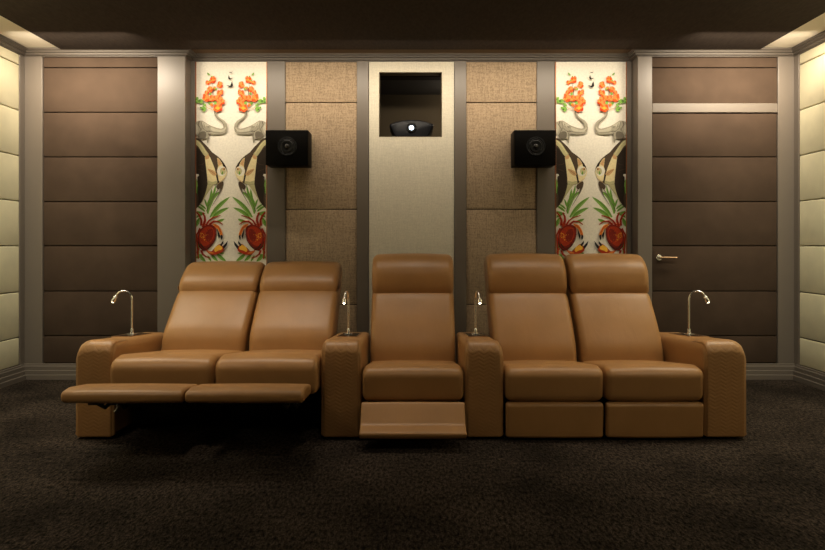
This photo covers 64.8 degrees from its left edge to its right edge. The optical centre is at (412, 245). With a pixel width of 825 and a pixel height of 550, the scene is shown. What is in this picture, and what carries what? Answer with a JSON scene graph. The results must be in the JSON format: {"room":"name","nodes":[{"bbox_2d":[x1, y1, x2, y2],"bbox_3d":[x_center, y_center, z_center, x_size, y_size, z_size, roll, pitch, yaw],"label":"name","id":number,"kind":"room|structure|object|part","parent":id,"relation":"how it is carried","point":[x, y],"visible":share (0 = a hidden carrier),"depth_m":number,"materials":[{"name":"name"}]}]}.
{"room":"home theater","nodes":[
{"label":"home theater","id":0,"kind":"room"},
{"bbox_2d":[0,46,24,369],"bbox_3d":[-3.569,-0.287,2.160,0.132,2.975,7.520,0,0,0],"label":"wall","id":1,"kind":"structure","parent":0,"point":[12,64],"depth_m":5.70,"materials":[{"name":"beige"}]},
{"bbox_3d":[-3.524,0.939,4.598,0.030,0.239,2.397,0,0,0],"label":"fabric panel","id":2,"kind":"part","parent":1,"relation":"part of","materials":[{"name":"beige fabric"}]},
{"bbox_3d":[-3.524,0.613,4.598,0.030,0.397,2.397,0,0,0],"label":"fabric panel","id":3,"kind":"part","parent":1,"relation":"part of","materials":[{"name":"beige fabric"}]},
{"bbox_3d":[-3.524,0.205,4.598,0.030,0.402,2.397,0,0,0],"label":"fabric panel","id":4,"kind":"part","parent":1,"relation":"part of","materials":[{"name":"beige fabric"}]},
{"bbox_3d":[-3.524,-0.200,4.598,0.030,0.392,2.397,0,0,0],"label":"fabric panel","id":5,"kind":"part","parent":1,"relation":"part of","materials":[{"name":"beige fabric"}]},
{"bbox_3d":[-3.524,-0.603,4.598,0.030,0.397,2.397,0,0,0],"label":"fabric panel","id":6,"kind":"part","parent":1,"relation":"part of","materials":[{"name":"beige fabric"}]},
{"bbox_3d":[-3.524,-1.008,4.598,0.030,0.397,2.397,0,0,0],"label":"fabric panel","id":7,"kind":"part","parent":1,"relation":"part of","materials":[{"name":"beige fabric"}]},
{"bbox_3d":[-3.524,-1.413,4.598,0.030,0.397,2.397,0,0,0],"label":"fabric panel","id":8,"kind":"part","parent":1,"relation":"part of","materials":[{"name":"beige fabric"}]},
{"bbox_3d":[-3.524,-1.663,4.598,0.030,0.089,2.397,0,0,0],"label":"fabric panel","id":9,"kind":"part","parent":1,"relation":"part of","materials":[{"name":"beige fabric"}]},
{"bbox_2d":[0,364,25,388],"bbox_3d":[-3.491,1.131,2.116,0.048,0.138,7.432,0,0,0],"label":"baseboard","id":10,"kind":"structure","parent":1,"relation":"attached to","point":[12,375],"depth_m":5.65,"materials":[{"name":"beige paint"}]},
{"bbox_2d":[44,57,776,362],"bbox_3d":[-0.029,-0.287,6.442,7.153,2.975,1.115,0,0,0],"label":"wall","id":11,"kind":"structure","parent":0,"point":[100,115],"depth_m":6.03,"materials":[{"name":"brown"}]},
{"bbox_2d":[25,57,44,363],"bbox_3d":[-3.424,-0.271,5.893,0.162,2.942,0.045,0,0,0],"label":"trim","id":12,"kind":"structure","parent":11,"relation":"attached to","point":[34,66],"depth_m":5.87,"materials":[{"name":"beige paint"}]},
{"bbox_3d":[-2.824,0.939,5.900,1.037,0.240,0.030,0,0,0],"label":"fabric panel","id":13,"kind":"part","parent":11,"relation":"part of","materials":[{"name":"brown fabric"}]},
{"bbox_3d":[-2.824,0.613,5.900,1.037,0.398,0.030,0,0,0],"label":"fabric panel","id":14,"kind":"part","parent":11,"relation":"part of","materials":[{"name":"brown fabric"}]},
{"bbox_3d":[-2.824,0.205,5.900,1.037,0.403,0.030,0,0,0],"label":"fabric panel","id":15,"kind":"part","parent":11,"relation":"part of","materials":[{"name":"brown fabric"}]},
{"bbox_3d":[-2.824,-0.200,5.900,1.037,0.393,0.030,0,0,0],"label":"fabric panel","id":16,"kind":"part","parent":11,"relation":"part of","materials":[{"name":"brown fabric"}]},
{"bbox_3d":[-2.824,-0.603,5.900,1.037,0.398,0.030,0,0,0],"label":"fabric panel","id":17,"kind":"part","parent":11,"relation":"part of","materials":[{"name":"brown fabric"}]},
{"bbox_3d":[-2.824,-1.008,5.900,1.037,0.398,0.030,0,0,0],"label":"fabric panel","id":18,"kind":"part","parent":11,"relation":"part of","materials":[{"name":"brown fabric"}]},
{"bbox_3d":[-2.824,-1.413,5.900,1.037,0.398,0.030,0,0,0],"label":"fabric panel","id":19,"kind":"part","parent":11,"relation":"part of","materials":[{"name":"brown fabric"}]},
{"bbox_3d":[-2.824,-1.663,5.900,1.037,0.090,0.030,0,0,0],"label":"fabric panel","id":20,"kind":"part","parent":11,"relation":"part of","materials":[{"name":"brown fabric"}]},
{"bbox_2d":[157,57,190,332],"bbox_3d":[-2.179,-0.271,5.965,0.252,2.942,0.190,0,0,0],"label":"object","id":21,"kind":"structure","parent":11,"relation":"attached to","point":[173,73],"depth_m":5.87,"materials":[{"name":"beige paint"}]},
{"bbox_2d":[191,62,194,262],"bbox_3d":[-2.037,-0.271,6.041,0.038,2.942,0.038,0,0,0],"label":"trim","id":22,"kind":"structure","parent":11,"relation":"attached to","point":[192,63],"depth_m":6.02,"materials":[{"name":"beige paint"}]},
{"bbox_2d":[195,62,266,265],"bbox_3d":[-1.681,-0.325,6.034,0.663,2.770,0.048,0,0,0],"label":"art panel","id":23,"kind":"object","parent":11,"relation":"attached to","point":[231,97],"visible":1,"depth_m":6.03,"materials":[{"name":"multicoloured paper"}]},
{"bbox_2d":[267,61,285,263],"bbox_3d":[-1.264,-0.271,6.041,0.167,2.942,0.038,0,0,0],"label":"trim","id":24,"kind":"structure","parent":11,"relation":"attached to","point":[276,102],"depth_m":6.02,"materials":[{"name":"beige paint"}]},
{"bbox_2d":[266,130,311,167],"bbox_3d":[-1.120,-0.877,5.897,0.378,0.312,0.251,0,0,0],"label":"wall speaker","id":25,"kind":"object","parent":11,"relation":"attached to","point":[284,148],"visible":1,"depth_m":5.79,"materials":[{"name":"black plastic"}]},
{"bbox_3d":[-0.848,0.102,6.051,0.666,0.878,0.030,0,0,0],"label":"fabric panel","id":26,"kind":"part","parent":11,"relation":"part of","materials":[{"name":"brown fabric"}]},
{"bbox_3d":[-0.848,-0.836,6.051,0.666,0.985,0.030,0,0,0],"label":"fabric panel","id":27,"kind":"part","parent":11,"relation":"part of","materials":[{"name":"brown fabric"}]},
{"bbox_3d":[-0.848,-1.522,6.051,0.666,0.373,0.030,0,0,0],"label":"fabric panel","id":28,"kind":"part","parent":11,"relation":"part of","materials":[{"name":"brown fabric"}]},
{"bbox_3d":[-0.848,0.803,6.051,0.666,0.510,0.030,0,0,0],"label":"fabric panel","id":29,"kind":"part","parent":11,"relation":"part of","materials":[{"name":"brown fabric"}]},
{"bbox_2d":[357,61,368,332],"bbox_3d":[-0.462,-0.271,6.041,0.110,2.942,0.038,0,0,0],"label":"trim","id":30,"kind":"structure","parent":11,"relation":"attached to","point":[362,66],"depth_m":6.02,"materials":[{"name":"beige paint"}]},
{"bbox_2d":[24,363,794,379],"bbox_3d":[-0.029,1.131,5.936,6.953,0.138,0.208,0,0,0],"label":"baseboard","id":31,"kind":"structure","parent":11,"relation":"attached to","point":[45,371],"depth_m":5.84,"materials":[{"name":"beige paint"}]},
{"bbox_2d":[389,120,433,135],"bbox_3d":[-0.010,-1.107,6.405,0.424,0.200,0.469,0,0,0],"label":"projector","id":32,"kind":"object","parent":11,"relation":"in","point":[406,127],"visible":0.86,"depth_m":6.19,"materials":[{"name":"black plastic"}]},
{"bbox_3d":[-0.009,-0.325,6.045,0.788,2.774,0.027,0,0,0],"label":"pale fabric panel","id":33,"kind":"part","parent":11,"relation":"part of","materials":[{"name":"fabric"}]},
{"bbox_2d":[0,31,824,61],"bbox_3d":[-0.029,-1.740,2.220,6.973,0.062,7.640,0,0,0],"label":"trim","id":34,"kind":"structure","parent":11,"relation":"attached to","point":[818,39],"depth_m":5.97,"materials":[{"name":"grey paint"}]},
{"bbox_2d":[454,61,465,336],"bbox_3d":[0.443,-0.271,6.041,0.111,2.942,0.038,0,0,0],"label":"trim","id":35,"kind":"structure","parent":11,"relation":"attached to","point":[459,67],"depth_m":6.02,"materials":[{"name":"beige paint"}]},
{"bbox_3d":[0.826,0.803,6.051,0.657,0.510,0.030,0,0,0],"label":"fabric panel","id":36,"kind":"part","parent":11,"relation":"part of","materials":[{"name":"brown fabric"}]},
{"bbox_3d":[0.826,0.102,6.051,0.657,0.878,0.030,0,0,0],"label":"fabric panel","id":37,"kind":"part","parent":11,"relation":"part of","materials":[{"name":"brown fabric"}]},
{"bbox_3d":[0.826,-0.836,6.051,0.657,0.985,0.030,0,0,0],"label":"fabric panel","id":38,"kind":"part","parent":11,"relation":"part of","materials":[{"name":"brown fabric"}]},
{"bbox_3d":[0.826,-1.522,6.051,0.657,0.373,0.030,0,0,0],"label":"fabric panel","id":39,"kind":"part","parent":11,"relation":"part of","materials":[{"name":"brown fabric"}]},
{"bbox_2d":[511,130,555,167],"bbox_3d":[1.093,-0.877,5.897,0.372,0.312,0.251,0,0,0],"label":"wall speaker","id":40,"kind":"object","parent":11,"relation":"attached to","point":[529,148],"visible":1,"depth_m":5.79,"materials":[{"name":"black plastic"}]},
{"bbox_2d":[536,61,554,253],"bbox_3d":[1.236,-0.271,6.041,0.165,2.942,0.038,0,0,0],"label":"trim","id":41,"kind":"structure","parent":11,"relation":"attached to","point":[545,102],"depth_m":6.02,"materials":[{"name":"beige paint"}]},
{"bbox_2d":[555,62,626,258],"bbox_3d":[1.656,-0.325,6.034,0.661,2.770,0.048,0,0,0],"label":"art panel","id":42,"kind":"object","parent":11,"relation":"attached to","point":[591,97],"visible":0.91,"depth_m":6.03,"materials":[{"name":"multicoloured paper"}]},
{"bbox_2d":[627,62,631,253],"bbox_3d":[2.011,-0.271,6.041,0.042,2.942,0.038,0,0,0],"label":"trim","id":43,"kind":"structure","parent":11,"relation":"attached to","point":[629,64],"depth_m":6.02,"materials":[{"name":"beige paint"}]},
{"bbox_2d":[632,57,651,301],"bbox_3d":[2.100,-0.271,5.965,0.131,2.942,0.190,0,0,0],"label":"trim","id":44,"kind":"structure","parent":11,"relation":"attached to","point":[641,66],"depth_m":5.87,"materials":[{"name":"beige paint"}]},
{"bbox_2d":[652,113,776,362],"bbox_3d":[2.734,-0.071,5.871,1.128,2.267,0.086,0,0,0],"label":"door","id":45,"kind":"structure","parent":11,"relation":"in","point":[714,175],"depth_m":5.88,"materials":[{"name":"brown"}]},
{"bbox_3d":[2.299,0.104,5.838,0.153,0.019,0.020,0,0,0],"label":"lever","id":46,"kind":"part","parent":45,"relation":"part of","materials":[{"name":"silver metal"}]},
{"bbox_3d":[2.734,0.613,5.897,1.128,0.398,0.030,0,0,0],"label":"fabric panel","id":47,"kind":"part","parent":45,"relation":"part of","materials":[{"name":"brown fabric"}]},
{"bbox_3d":[2.734,0.205,5.897,1.128,0.403,0.030,0,0,0],"label":"fabric panel","id":48,"kind":"part","parent":45,"relation":"part of","materials":[{"name":"brown fabric"}]},
{"bbox_3d":[2.734,-0.200,5.897,1.128,0.393,0.030,0,0,0],"label":"fabric panel","id":49,"kind":"part","parent":45,"relation":"part of","materials":[{"name":"brown fabric"}]},
{"bbox_3d":[2.734,-0.603,5.897,1.128,0.398,0.030,0,0,0],"label":"fabric panel","id":50,"kind":"part","parent":45,"relation":"part of","materials":[{"name":"brown fabric"}]},
{"bbox_3d":[2.734,-1.003,5.897,1.128,0.389,0.030,0,0,0],"label":"fabric panel","id":51,"kind":"part","parent":45,"relation":"part of","materials":[{"name":"brown fabric"}]},
{"bbox_3d":[2.734,0.938,5.897,1.128,0.238,0.030,0,0,0],"label":"fabric panel","id":52,"kind":"part","parent":45,"relation":"part of","materials":[{"name":"brown fabric"}]},
{"bbox_3d":[2.734,-1.449,5.900,1.136,0.326,0.030,0,0,0],"label":"fabric panel","id":53,"kind":"part","parent":11,"relation":"part of","materials":[{"name":"brown fabric"}]},
{"bbox_3d":[2.734,-1.663,5.900,1.136,0.090,0.030,0,0,0],"label":"fabric panel","id":54,"kind":"part","parent":11,"relation":"part of","materials":[{"name":"brown fabric"}]},
{"bbox_2d":[652,103,777,112],"bbox_3d":[2.733,-1.248,5.894,1.133,0.082,0.043,0,0,0],"label":"trim","id":55,"kind":"structure","parent":11,"relation":"attached to","point":[656,107],"depth_m":5.87,"materials":[{"name":"beige paint"}]},
{"bbox_2d":[775,57,793,363],"bbox_3d":[3.374,-0.271,5.893,0.147,2.942,0.045,0,0,0],"label":"trim","id":56,"kind":"structure","parent":11,"relation":"attached to","point":[785,65],"depth_m":5.87,"materials":[{"name":"beige paint"}]},
{"bbox_2d":[0,380,824,549],"bbox_3d":[-0.029,1.250,2.800,7.153,0.100,8.800,0,0,0],"label":"floor","id":57,"kind":"structure","parent":0,"point":[159,486],"depth_m":3.22,"materials":[{"name":"brown carpet"}]},
{"bbox_2d":[76,332,163,437],"bbox_3d":[-1.968,0.895,4.473,0.244,0.611,0.914,0,0,0],"label":"armrest","id":58,"kind":"object","parent":57,"relation":"on","point":[95,357],"visible":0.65,"depth_m":4.02,"materials":[{"name":"beige leather"}]},
{"bbox_2d":[111,290,136,334],"bbox_3d":[-2.018,0.464,4.548,0.164,0.311,0.058,0,0,-8],"label":"reading lamp","id":59,"kind":"object","parent":58,"relation":"on","point":[114,298],"visible":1,"depth_m":4.55,"materials":[{"name":"silver metal"}]},
{"bbox_2d":[111,333,151,336],"bbox_3d":[-1.968,0.629,4.570,0.136,0.040,0.352,0,0,0],"label":"tray","id":60,"kind":"object","parent":58,"relation":"on","point":[138,334],"depth_m":4.49,"materials":[{"name":"brown metal"}]},
{"bbox_2d":[61,261,264,428],"bbox_3d":[-1.519,0.660,4.369,0.688,1.080,1.923,0,0,0],"label":"seat","id":61,"kind":"object","parent":57,"relation":"on","point":[211,316],"visible":0.83,"depth_m":4.30,"materials":[{"name":"beige leather"}]},
{"bbox_2d":[110,349,241,384],"bbox_3d":[-1.525,0.812,4.362,0.624,0.292,0.897,0,0,0],"label":"seat cushion","id":62,"kind":"object","parent":61,"relation":"on","point":[165,366],"depth_m":3.93,"materials":[{"name":"beige leather"}]},
{"bbox_3d":[-1.505,0.513,4.997,0.652,0.742,0.651,0,0,0],"label":"backrest","id":63,"kind":"part","parent":61,"relation":"part of","materials":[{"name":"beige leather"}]},
{"bbox_2d":[185,261,342,428],"bbox_3d":[-0.886,0.660,4.370,0.640,1.080,1.909,0,0,0],"label":"seat","id":64,"kind":"object","parent":57,"relation":"on","point":[278,380],"visible":0.91,"depth_m":4.22,"materials":[{"name":"beige leather"}]},
{"bbox_2d":[215,349,321,393],"bbox_3d":[-0.887,0.812,4.362,0.623,0.292,0.897,0,0,0],"label":"seat cushion","id":65,"kind":"object","parent":64,"relation":"on","point":[279,366],"depth_m":3.93,"materials":[{"name":"beige leather"}]},
{"bbox_3d":[-0.879,0.513,4.997,0.626,0.742,0.651,0,0,0],"label":"backrest","id":66,"kind":"part","parent":64,"relation":"part of","materials":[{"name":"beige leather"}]},
{"bbox_2d":[321,332,369,437],"bbox_3d":[-0.443,0.895,4.473,0.249,0.611,0.914,0,0,0],"label":"armrest","id":67,"kind":"object","parent":57,"relation":"on","point":[344,358],"visible":0.92,"depth_m":4.01,"materials":[{"name":"beige leather"}]},
{"bbox_2d":[342,291,352,334],"bbox_3d":[-0.452,0.464,4.502,0.059,0.310,0.159,0,0,0],"label":"reading lamp","id":68,"kind":"object","parent":67,"relation":"on","point":[344,297],"visible":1,"depth_m":4.54,"materials":[{"name":"silver metal"}]},
{"bbox_2d":[337,333,360,336],"bbox_3d":[-0.443,0.629,4.570,0.136,0.040,0.352,0,0,0],"label":"tray","id":69,"kind":"object","parent":67,"relation":"on","point":[340,334],"depth_m":4.48,"materials":[{"name":"brown metal"}]},
{"bbox_2d":[359,253,466,438],"bbox_3d":[0.003,0.627,4.436,0.627,1.145,1.332,0,0,0],"label":"seat","id":70,"kind":"object","parent":57,"relation":"on","point":[413,381],"visible":1,"depth_m":4.58,"materials":[{"name":"beige leather"}]},
{"bbox_2d":[362,360,462,401],"bbox_3d":[0.003,0.872,4.370,0.623,0.272,0.801,0,0,0],"label":"seat cushion","id":71,"kind":"object","parent":70,"relation":"on","point":[383,380],"depth_m":3.98,"materials":[{"name":"beige leather"}]},
{"bbox_3d":[0.003,0.505,4.838,0.607,0.867,0.529,0,0,0],"label":"backrest","id":72,"kind":"part","parent":70,"relation":"part of","materials":[{"name":"beige leather"}]},
{"bbox_2d":[455,332,503,437],"bbox_3d":[0.444,0.895,4.473,0.242,0.611,0.914,0,0,0],"label":"armrest","id":73,"kind":"object","parent":57,"relation":"on","point":[480,357],"visible":0.91,"depth_m":4.01,"materials":[{"name":"beige leather"}]},
{"bbox_2d":[464,333,487,336],"bbox_3d":[0.444,0.629,4.570,0.136,0.040,0.352,0,0,0],"label":"tray","id":74,"kind":"object","parent":73,"relation":"on","point":[465,334],"depth_m":4.48,"materials":[{"name":"brown metal"}]},
{"bbox_2d":[471,291,481,334],"bbox_3d":[0.445,0.464,4.502,0.059,0.310,0.159,0,0,0],"label":"reading lamp","id":75,"kind":"object","parent":73,"relation":"on","point":[479,297],"visible":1,"depth_m":4.54,"materials":[{"name":"silver metal"}]},
{"bbox_2d":[484,253,602,437],"bbox_3d":[0.864,0.627,4.535,0.625,1.145,1.133,0,0,0],"label":"seat","id":76,"kind":"object","parent":57,"relation":"on","point":[547,393],"visible":0.92,"depth_m":4.58,"materials":[{"name":"beige leather"}]},
{"bbox_3d":[0.862,0.505,4.838,0.621,0.867,0.529,0,0,0],"label":"backrest","id":77,"kind":"part","parent":76,"relation":"part of","materials":[{"name":"beige leather"}]},
{"bbox_2d":[503,360,602,401],"bbox_3d":[0.875,0.872,4.370,0.603,0.272,0.801,0,0,0],"label":"seat cushion","id":78,"kind":"object","parent":76,"relation":"on","point":[523,380],"depth_m":3.98,"materials":[{"name":"beige leather"}]},
{"bbox_2d":[563,253,703,437],"bbox_3d":[1.475,0.627,4.535,0.639,1.145,1.133,0,0,0],"label":"seat","id":79,"kind":"object","parent":57,"relation":"on","point":[615,326],"visible":0.94,"depth_m":4.58,"materials":[{"name":"beige leather"}]},
{"bbox_3d":[1.473,0.505,4.838,0.636,0.867,0.529,0,0,0],"label":"backrest","id":80,"kind":"part","parent":79,"relation":"part of","materials":[{"name":"beige leather"}]},
{"bbox_2d":[582,360,702,401],"bbox_3d":[1.492,0.872,4.370,0.603,0.272,0.801,0,0,0],"label":"seat cushion","id":81,"kind":"object","parent":79,"relation":"on","point":[623,380],"depth_m":3.98,"materials":[{"name":"beige leather"}]},
{"bbox_2d":[659,332,746,437],"bbox_3d":[1.938,0.895,4.473,0.269,0.611,0.914,0,0,0],"label":"armrest","id":82,"kind":"object","parent":57,"relation":"on","point":[722,362],"visible":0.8,"depth_m":4.01,"materials":[{"name":"beige leather"}]},
{"bbox_2d":[669,333,708,336],"bbox_3d":[1.938,0.629,4.570,0.136,0.040,0.352,0,0,0],"label":"tray","id":83,"kind":"object","parent":82,"relation":"on","point":[674,334],"depth_m":4.48,"materials":[{"name":"brown metal"}]},
{"bbox_2d":[684,290,709,334],"bbox_3d":[1.988,0.464,4.544,0.164,0.310,0.061,0,0,12],"label":"reading lamp","id":84,"kind":"object","parent":82,"relation":"on","point":[707,300],"visible":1,"depth_m":4.55,"materials":[{"name":"silver metal"}]},
{"bbox_2d":[0,0,824,52],"bbox_3d":[-0.029,-1.816,2.335,7.153,0.118,7.870,0,0,0],"label":"ceiling","id":85,"kind":"structure","parent":0,"point":[199,26],"depth_m":5.16,"materials":[{"name":"brown paint"}]},
{"bbox_2d":[794,42,824,372],"bbox_3d":[3.512,-0.287,2.160,0.132,2.975,7.520,0,0,0],"label":"wall","id":86,"kind":"structure","parent":0,"point":[809,66],"depth_m":5.64,"materials":[{"name":"beige"}]},
{"bbox_2d":[793,364,824,390],"bbox_3d":[3.434,1.131,2.116,0.048,0.138,7.432,0,0,0],"label":"baseboard","id":87,"kind":"structure","parent":86,"relation":"attached to","point":[802,374],"depth_m":5.60,"materials":[{"name":"beige paint"}]},
{"bbox_3d":[3.467,0.939,4.598,0.030,0.239,2.397,0,0,0],"label":"fabric panel","id":88,"kind":"part","parent":86,"relation":"part of","materials":[{"name":"beige fabric"}]},
{"bbox_3d":[3.467,0.613,4.598,0.030,0.397,2.397,0,0,0],"label":"fabric panel","id":89,"kind":"part","parent":86,"relation":"part of","materials":[{"name":"beige fabric"}]},
{"bbox_3d":[3.467,0.205,4.598,0.030,0.402,2.397,0,0,0],"label":"fabric panel","id":90,"kind":"part","parent":86,"relation":"part of","materials":[{"name":"beige fabric"}]},
{"bbox_3d":[3.467,-0.200,4.598,0.030,0.392,2.397,0,0,0],"label":"fabric panel","id":91,"kind":"part","parent":86,"relation":"part of","materials":[{"name":"beige fabric"}]},
{"bbox_3d":[3.467,-0.603,4.598,0.030,0.397,2.397,0,0,0],"label":"fabric panel","id":92,"kind":"part","parent":86,"relation":"part of","materials":[{"name":"beige fabric"}]},
{"bbox_3d":[3.467,-1.008,4.598,0.030,0.397,2.397,0,0,0],"label":"fabric panel","id":93,"kind":"part","parent":86,"relation":"part of","materials":[{"name":"beige fabric"}]},
{"bbox_3d":[3.467,-1.413,4.598,0.030,0.397,2.397,0,0,0],"label":"fabric panel","id":94,"kind":"part","parent":86,"relation":"part of","materials":[{"name":"beige fabric"}]},
{"bbox_3d":[3.467,-1.663,4.598,0.030,0.089,2.397,0,0,0],"label":"fabric panel","id":95,"kind":"part","parent":86,"relation":"part of","materials":[{"name":"beige fabric"}]}
]}

